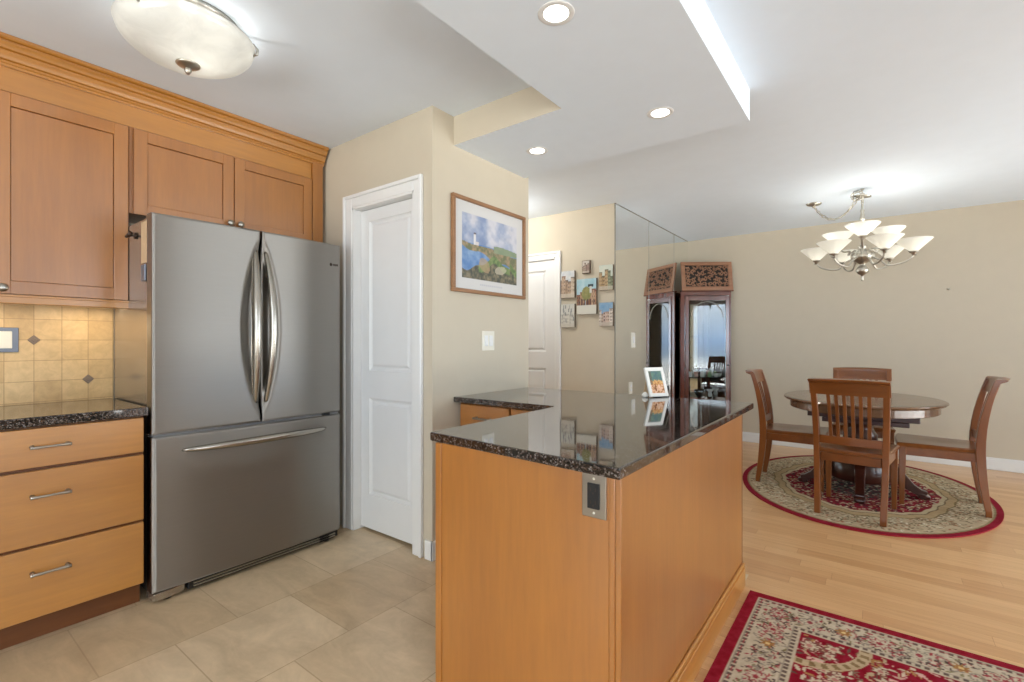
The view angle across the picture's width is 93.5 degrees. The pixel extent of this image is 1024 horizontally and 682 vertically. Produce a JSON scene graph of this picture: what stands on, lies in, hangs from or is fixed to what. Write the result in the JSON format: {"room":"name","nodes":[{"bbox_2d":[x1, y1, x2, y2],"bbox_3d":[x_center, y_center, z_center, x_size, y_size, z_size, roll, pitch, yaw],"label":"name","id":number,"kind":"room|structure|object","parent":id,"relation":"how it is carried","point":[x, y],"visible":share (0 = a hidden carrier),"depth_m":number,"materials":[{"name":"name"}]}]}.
{"room":"kitchen","nodes":[
{"label":"kitchen","id":0,"kind":"room"},
{"bbox_2d":[0,223,133,405],"bbox_3d":[-2.611,-0.050,2.019,0.139,2.500,5.260,0,0,37],"label":"wall","id":1,"kind":"structure","parent":0,"point":[65,353],"depth_m":2.39,"materials":[{"name":"tile"}]},
{"bbox_2d":[0,327,18,351],"bbox_3d":[-2.362,-0.010,2.235,0.011,0.116,0.105,0,0,37],"label":"switch plate","id":2,"kind":"object","parent":1,"relation":"attached to","point":[9,336],"visible":1,"depth_m":2.25,"materials":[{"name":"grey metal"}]},
{"bbox_2d":[0,90,128,308],"bbox_3d":[-2.398,-0.683,1.955,0.290,1.034,1.315,0,0,37],"label":"upper cabinet","id":3,"kind":"object","parent":1,"relation":"attached to","point":[64,173],"visible":0.98,"depth_m":2.21,"materials":[{"name":"brown wood"}]},
{"bbox_2d":[0,31,328,178],"bbox_3d":[-1.973,-1.191,2.298,0.078,0.216,2.376,0,0,37],"label":"crown molding","id":4,"kind":"structure","parent":3,"relation":"attached to","point":[28,69],"depth_m":2.44,"materials":[{"name":"brown wood"}]},
{"bbox_2d":[129,127,322,241],"bbox_3d":[-1.687,-0.922,2.903,0.303,0.555,1.051,0,0,37],"label":"upper cabinet","id":5,"kind":"object","parent":1,"relation":"attached to","point":[167,176],"visible":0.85,"depth_m":2.74,"materials":[{"name":"brown wood"}]},
{"bbox_2d":[0,524,748,681],"bbox_3d":[-1.469,1.225,1.190,2.720,0.050,5.320,0,0,37],"label":"floor tile","id":6,"kind":"structure","parent":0,"point":[357,605],"depth_m":1.99,"materials":[{"name":"tile"}]},
{"bbox_2d":[0,416,143,649],"bbox_3d":[-2.078,0.769,2.106,0.618,0.862,0.627,0,0,37],"label":"base cabinet","id":7,"kind":"object","parent":6,"relation":"on","point":[72,494],"visible":0.99,"depth_m":1.99,"materials":[{"name":"brown wood"}]},
{"bbox_2d":[115,212,339,601],"bbox_3d":[-1.543,0.305,2.718,0.695,1.790,0.960,0,0,37],"label":"refrigerator","id":8,"kind":"object","parent":6,"relation":"on","point":[229,342],"visible":1,"depth_m":2.43,"materials":[{"name":"metal"}]},
{"bbox_2d":[125,231,136,238],"bbox_3d":[-1.821,-0.513,2.306,0.073,0.036,0.048,0,0,37],"label":"hook","id":9,"kind":"object","parent":8,"relation":"attached to","point":[130,233],"visible":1,"depth_m":2.29,"materials":[{"name":"black metal"}]},
{"bbox_2d":[141,220,146,263],"bbox_3d":[-1.723,-0.468,2.258,0.075,0.195,0.005,0,0,37],"label":"paper note","id":10,"kind":"object","parent":8,"relation":"attached to","point":[143,224],"visible":1,"depth_m":2.25,"materials":[{"name":"beige paper"}]},
{"bbox_2d":[141,264,146,281],"bbox_3d":[-1.724,-0.324,2.257,0.055,0.078,0.009,0,0,37],"label":"magnet","id":11,"kind":"object","parent":8,"relation":"attached to","point":[144,266],"visible":1,"depth_m":2.25,"materials":[{"name":"grey metal"}]},
{"bbox_2d":[460,403,535,425],"bbox_3d":[0.165,0.773,2.829,0.738,0.854,0.675,0,0,37],"label":"base cabinet","id":12,"kind":"object","parent":6,"relation":"on","point":[469,413],"visible":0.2,"depth_m":2.69,"materials":[{"name":"brown wood"}]},
{"bbox_2d":[436,415,744,681],"bbox_3d":[0.424,0.773,2.027,0.740,0.854,1.414,0,0,37],"label":"base cabinet","id":13,"kind":"object","parent":6,"relation":"on","point":[531,587],"visible":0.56,"depth_m":1.49,"materials":[{"name":"brown wood"}]},
{"bbox_2d":[430,387,753,479],"bbox_3d":[0.188,0.331,2.283,1.437,0.031,1.627,0,0,37],"label":"countertop","id":14,"kind":"structure","parent":13,"relation":"on","point":[608,435],"depth_m":1.80,"materials":[{"name":"stone"}]},
{"bbox_2d":[643,367,668,396],"bbox_3d":[0.825,0.230,2.776,0.128,0.166,0.085,0,0,-21],"label":"photo frame","id":15,"kind":"object","parent":14,"relation":"on","point":[655,384],"visible":1,"depth_m":2.76,"materials":[{"name":"white paint"}]},
{"bbox_2d":[648,371,664,392],"bbox_3d":[0.829,0.230,2.765,0.092,0.127,0.044,0,0,-21],"label":"photo","id":16,"kind":"object","parent":15,"relation":"attached to","point":[656,379],"depth_m":2.77},
{"bbox_2d":[582,472,606,520],"bbox_3d":[0.219,0.412,1.292,0.073,0.119,0.012,0,0,37],"label":"electrical outlet","id":17,"kind":"object","parent":13,"relation":"attached to","point":[594,487],"visible":0.91,"depth_m":1.29,"materials":[{"name":"silver metal"}]},
{"bbox_2d":[587,482,599,509],"bbox_3d":[0.218,0.412,1.290,0.035,0.068,0.005,0,0,37],"label":"receptacle","id":18,"kind":"object","parent":17,"relation":"attached to","point":[593,488],"depth_m":1.29,"materials":[{"name":"black plastic"}]},
{"bbox_3d":[-2.462,0.769,1.600,0.618,0.862,0.632,0,0,37],"label":"base cabinet","id":19,"kind":"object","parent":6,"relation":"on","visible":0},
{"bbox_2d":[0,398,147,429],"bbox_3d":[-2.278,0.315,1.858,0.600,0.039,1.286,0,0,37],"label":"countertop","id":20,"kind":"structure","parent":19,"relation":"on","point":[18,416],"depth_m":2.08,"materials":[{"name":"stone"}]},
{"bbox_2d":[323,106,444,556],"bbox_3d":[-0.925,-0.050,3.081,1.300,2.500,0.100,0,0,37],"label":"wall","id":21,"kind":"structure","parent":0,"point":[413,144],"depth_m":2.70,"materials":[{"name":"beige paint"}]},
{"bbox_2d":[343,174,422,557],"bbox_3d":[-0.765,0.133,2.943,0.742,2.135,0.126,0,0,37],"label":"trim","id":22,"kind":"structure","parent":21,"relation":"attached to","point":[411,187],"depth_m":3.07,"materials":[{"name":"white paint"}]},
{"bbox_2d":[361,199,411,543],"bbox_3d":[-0.742,0.172,2.958,0.557,2.021,0.035,0,0,37],"label":"door","id":23,"kind":"structure","parent":21,"relation":"in","point":[386,231],"depth_m":2.97,"materials":[{"name":"white paint"}]},
{"bbox_2d":[425,540,435,561],"bbox_3d":[-0.412,1.147,2.712,0.064,0.105,0.159,0,0,37],"label":"baseboard","id":24,"kind":"structure","parent":21,"relation":"attached to","point":[430,547],"depth_m":2.64,"materials":[{"name":"white paint"}]},
{"bbox_2d":[445,112,527,428],"bbox_3d":[-1.067,-0.050,3.763,2.350,2.500,0.815,0,0,37],"label":"wall partition","id":25,"kind":"structure","parent":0,"point":[469,370],"depth_m":2.96,"materials":[{"name":"beige paint"}]},
{"bbox_2d":[482,331,493,350],"bbox_3d":[-0.147,-0.008,3.021,0.012,0.122,0.118,0,0,37],"label":"light switch","id":26,"kind":"object","parent":25,"relation":"attached to","point":[487,336],"visible":1,"depth_m":3.01,"materials":[{"name":"beige plastic"}]},
{"bbox_2d":[451,192,525,299],"bbox_3d":[-0.128,-0.574,3.034,0.025,0.563,0.710,0,0,37],"label":"framed print","id":27,"kind":"object","parent":25,"relation":"attached to","point":[488,242],"visible":1,"depth_m":3.00,"materials":[{"name":"multicoloured paper"}]},
{"bbox_2d":[0,0,1023,240],"bbox_3d":[0.772,-1.350,1.762,7.700,0.100,8.940,0,0,37],"label":"ceiling","id":28,"kind":"structure","parent":0,"point":[917,105],"depth_m":2.49,"materials":[{"name":"paint"}]},
{"bbox_2d":[111,0,258,78],"bbox_3d":[-1.323,-1.192,1.965,0.498,0.214,0.484,0,0,37],"label":"ceiling light","id":29,"kind":"object","parent":28,"relation":"attached to","point":[194,38],"visible":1,"depth_m":1.85,"materials":[{"name":"white glass"}]},
{"bbox_2d":[801,188,933,280],"bbox_3d":[2.976,-0.910,4.094,0.914,0.780,0.847,0,0,37],"label":"chandelier","id":30,"kind":"object","parent":28,"relation":"hanging from","point":[884,238],"visible":1,"depth_m":4.02,"materials":[{"name":"white glass"}]},
{"bbox_2d":[528,203,613,392],"bbox_3d":[0.064,-0.050,5.262,2.338,2.500,0.120,0,0,37],"label":"wall","id":31,"kind":"structure","parent":0,"point":[587,348],"depth_m":4.70,"materials":[{"name":"beige paint"}]},
{"bbox_2d":[528,259,553,388],"bbox_3d":[0.161,0.171,5.136,0.758,2.029,0.058,0,0,37],"label":"door","id":32,"kind":"structure","parent":31,"relation":"in","point":[540,273],"depth_m":5.02,"materials":[{"name":"white paint"}]},
{"bbox_2d":[528,250,560,389],"bbox_3d":[0.170,0.140,5.165,0.890,2.120,0.146,0,0,37],"label":"trim","id":33,"kind":"structure","parent":31,"relation":"attached to","point":[556,255],"depth_m":4.87,"materials":[{"name":"white paint"}]},
{"bbox_2d":[561,270,575,298],"bbox_3d":[0.558,-0.571,4.794,0.159,0.269,0.026,0,0,37],"label":"picture","id":34,"kind":"object","parent":31,"relation":"attached to","point":[568,278],"visible":1,"depth_m":4.78},
{"bbox_2d":[561,304,575,327],"bbox_3d":[0.558,-0.262,4.794,0.159,0.233,0.026,0,0,37],"label":"picture","id":35,"kind":"object","parent":31,"relation":"attached to","point":[568,311],"visible":1,"depth_m":4.78},
{"bbox_2d":[582,260,590,273],"bbox_3d":[0.721,-0.726,4.670,0.086,0.128,0.026,0,0,37],"label":"picture","id":36,"kind":"object","parent":31,"relation":"attached to","point":[586,265],"visible":1,"depth_m":4.66},
{"bbox_2d":[582,261,588,272],"bbox_3d":[0.714,-0.726,4.660,0.074,0.116,0.001,0,0,37],"label":"painting","id":37,"kind":"object","parent":36,"relation":"attached to","point":[585,264],"depth_m":4.66},
{"bbox_2d":[577,278,596,314],"bbox_3d":[0.726,-0.440,4.667,0.214,0.344,0.026,0,0,37],"label":"picture","id":38,"kind":"object","parent":31,"relation":"attached to","point":[586,288],"visible":1,"depth_m":4.65},
{"bbox_2d":[599,264,613,290],"bbox_3d":[0.890,-0.607,4.542,0.142,0.238,0.026,0,0,37],"label":"picture","id":39,"kind":"object","parent":31,"relation":"attached to","point":[606,272],"visible":1,"depth_m":4.53},
{"bbox_2d":[599,302,613,325],"bbox_3d":[0.890,-0.261,4.542,0.142,0.222,0.026,0,0,37],"label":"picture","id":40,"kind":"object","parent":31,"relation":"attached to","point":[606,310],"visible":1,"depth_m":4.53},
{"bbox_2d":[415,0,749,177],"bbox_3d":[0.155,-1.218,2.252,1.425,0.165,1.655,0,0,37],"label":"ceiling","id":41,"kind":"structure","parent":0,"point":[594,78],"depth_m":2.09,"materials":[{"name":"paint"}]},
{"bbox_2d":[527,146,547,154],"bbox_3d":[0.150,-1.134,2.861,0.128,0.002,0.128,0,0,37],"label":"recessed light","id":42,"kind":"object","parent":41,"relation":"in","point":[537,150],"visible":1,"depth_m":2.85,"materials":[{"name":"white glass"}]},
{"bbox_2d":[538,0,574,25],"bbox_3d":[0.152,-1.134,1.665,0.128,0.002,0.128,0,0,37],"label":"recessed light","id":43,"kind":"object","parent":41,"relation":"in","point":[557,12],"visible":1,"depth_m":1.66,"materials":[{"name":"white glass"}]},
{"bbox_2d":[647,107,673,118],"bbox_3d":[0.734,-1.134,2.387,0.128,0.002,0.128,0,0,37],"label":"recessed light","id":44,"kind":"object","parent":41,"relation":"in","point":[659,112],"visible":1,"depth_m":2.38,"materials":[{"name":"white glass"}]},
{"bbox_2d":[688,200,1023,460],"bbox_3d":[4.395,-0.050,4.699,5.480,2.500,0.120,0,0,37],"label":"wall","id":45,"kind":"structure","parent":0,"point":[794,320],"depth_m":4.94,"materials":[{"name":"beige paint"}]},
{"bbox_2d":[742,432,1023,472],"bbox_3d":[4.625,1.143,4.440,4.800,0.115,0.014,0,0,37],"label":"baseboard","id":46,"kind":"structure","parent":45,"relation":"attached to","point":[1009,465],"depth_m":4.70,"materials":[{"name":"white paint"}]},
{"bbox_2d":[694,441,1023,681],"bbox_3d":[0.772,1.225,1.762,7.700,0.050,8.940,0,0,37],"label":"floor","id":47,"kind":"structure","parent":0,"point":[962,593],"depth_m":2.50,"materials":[{"name":"brown wood"}]},
{"bbox_2d":[680,262,733,400],"bbox_3d":[2.376,0.110,6.016,0.631,2.178,0.368,0,0,2],"label":"curio cabinet","id":48,"kind":"object","parent":47,"relation":"on","point":[707,287],"visible":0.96,"depth_m":5.90,"materials":[{"name":"brown wood"}]},
{"bbox_2d":[694,389,704,395],"bbox_3d":[2.318,0.629,5.958,0.136,0.080,0.134,0,0,37],"label":"crystal bowl","id":49,"kind":"object","parent":48,"relation":"on","point":[697,392],"visible":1,"depth_m":5.96,"materials":[{"name":"clear glass"}]},
{"bbox_2d":[700,369,704,376],"bbox_3d":[2.347,0.382,5.942,0.064,0.095,0.058,0,0,37],"label":"figurine","id":50,"kind":"object","parent":48,"relation":"on","point":[702,374],"visible":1,"depth_m":5.92,"materials":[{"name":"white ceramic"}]},
{"bbox_2d":[689,394,720,396],"bbox_3d":[2.362,0.673,6.033,0.541,0.006,0.289,0,0,2],"label":"glass shelf","id":51,"kind":"object","parent":48,"relation":"attached to","point":[690,395],"depth_m":5.96,"materials":[{"name":"clear glass"}]},
{"bbox_2d":[689,376,722,377],"bbox_3d":[2.362,0.433,6.033,0.541,0.006,0.289,0,0,2],"label":"glass shelf","id":52,"kind":"object","parent":48,"relation":"attached to","point":[692,376],"depth_m":5.92,"materials":[{"name":"clear glass"}]},
{"bbox_2d":[706,389,712,396],"bbox_3d":[2.437,0.625,5.934,0.078,0.090,0.078,0,0,-30],"label":"figurine","id":53,"kind":"object","parent":48,"relation":"on","point":[708,390],"visible":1,"depth_m":5.92,"materials":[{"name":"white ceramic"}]},
{"bbox_2d":[703,590,1023,681],"bbox_3d":[1.056,1.195,0.852,1.628,0.008,2.435,0,0,37],"label":"area rug","id":54,"kind":"object","parent":47,"relation":"on","point":[770,638],"visible":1,"depth_m":1.84,"materials":[{"name":"fabric"}]},
{"bbox_2d":[743,455,1003,538],"bbox_3d":[2.870,1.195,4.005,1.699,0.008,2.356,0,0,37],"label":"oval rug","id":55,"kind":"object","parent":47,"relation":"on","point":[953,510],"visible":0.62,"depth_m":3.56,"materials":[{"name":"fabric"}]},
{"bbox_2d":[745,369,828,491],"bbox_3d":[2.368,0.717,4.159,0.622,0.946,0.456,0,0,36],"label":"dining chair","id":56,"kind":"object","parent":55,"relation":"on","point":[770,431],"visible":0.91,"depth_m":4.09,"materials":[{"name":"brown wood"}]},
{"bbox_2d":[807,378,899,526],"bbox_3d":[2.398,0.717,3.379,0.456,0.946,0.622,0,0,43],"label":"dining chair","id":57,"kind":"object","parent":55,"relation":"on","point":[868,452],"visible":1,"depth_m":3.24,"materials":[{"name":"brown wood"}]},
{"bbox_2d":[832,367,895,443],"bbox_3d":[3.213,0.717,4.427,0.456,0.946,0.622,0,0,35],"label":"dining chair","id":58,"kind":"object","parent":55,"relation":"on","point":[863,373],"visible":0.27,"depth_m":4.57,"materials":[{"name":"brown wood"}]},
{"bbox_2d":[784,390,949,503],"bbox_3d":[2.811,0.818,3.893,1.070,0.745,1.280,0,0,37],"label":"dining table","id":59,"kind":"object","parent":55,"relation":"on","point":[906,409],"visible":0.61,"depth_m":3.67,"materials":[{"name":"brown wood"}]},
{"bbox_2d":[895,376,1009,517],"bbox_3d":[3.204,0.717,3.536,0.622,0.946,0.456,0,0,39],"label":"dining chair","id":60,"kind":"object","parent":55,"relation":"on","point":[973,450],"visible":1,"depth_m":3.45,"materials":[{"name":"brown wood"}]},
{"bbox_3d":[1.604,-0.050,5.455,0.118,2.500,2.050,0,0,37],"label":"wall","id":61,"kind":"structure","parent":0,"visible":0},
{"bbox_2d":[616,204,648,394],"bbox_3d":[1.213,-0.058,4.837,0.006,2.476,0.828,0,0,37],"label":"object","id":62,"kind":"object","parent":61,"relation":"attached to","point":[632,231],"visible":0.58,"depth_m":4.82,"materials":[{"name":"clear glass"}]},
{"bbox_2d":[629,382,631,393],"bbox_3d":[1.179,0.455,4.779,0.008,0.115,0.072,0,0,37],"label":"wall outlet","id":63,"kind":"object","parent":62,"relation":"attached to","point":[630,383],"visible":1,"depth_m":4.77,"materials":[{"name":"beige plastic"}]},
{"bbox_2d":[632,332,634,347],"bbox_3d":[1.220,-0.020,4.830,0.012,0.150,0.085,0,0,37],"label":"light switch","id":64,"kind":"object","parent":62,"relation":"attached to","point":[633,334],"visible":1,"depth_m":4.82,"materials":[{"name":"beige plastic"}]},
{"bbox_2d":[614,203,687,392],"bbox_3d":[1.617,-0.050,5.367,0.010,2.500,2.173,0,0,37],"label":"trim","id":65,"kind":"structure","parent":61,"relation":"attached to","point":[614,203],"depth_m":4.50,"materials":[{"name":"mirror"}]},
{"bbox_2d":[649,222,673,396],"bbox_3d":[1.706,-0.058,5.486,0.006,2.476,0.797,0,0,37],"label":"mirror panel","id":66,"kind":"object","parent":61,"relation":"attached to","point":[661,241],"visible":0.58,"depth_m":5.49,"materials":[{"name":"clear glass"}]},
{"bbox_2d":[674,235,687,397],"bbox_3d":[2.110,-0.058,6.019,0.006,2.476,0.534,0,0,37],"label":"mirror panel","id":67,"kind":"object","parent":61,"relation":"attached to","point":[680,245],"visible":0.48,"depth_m":5.91,"materials":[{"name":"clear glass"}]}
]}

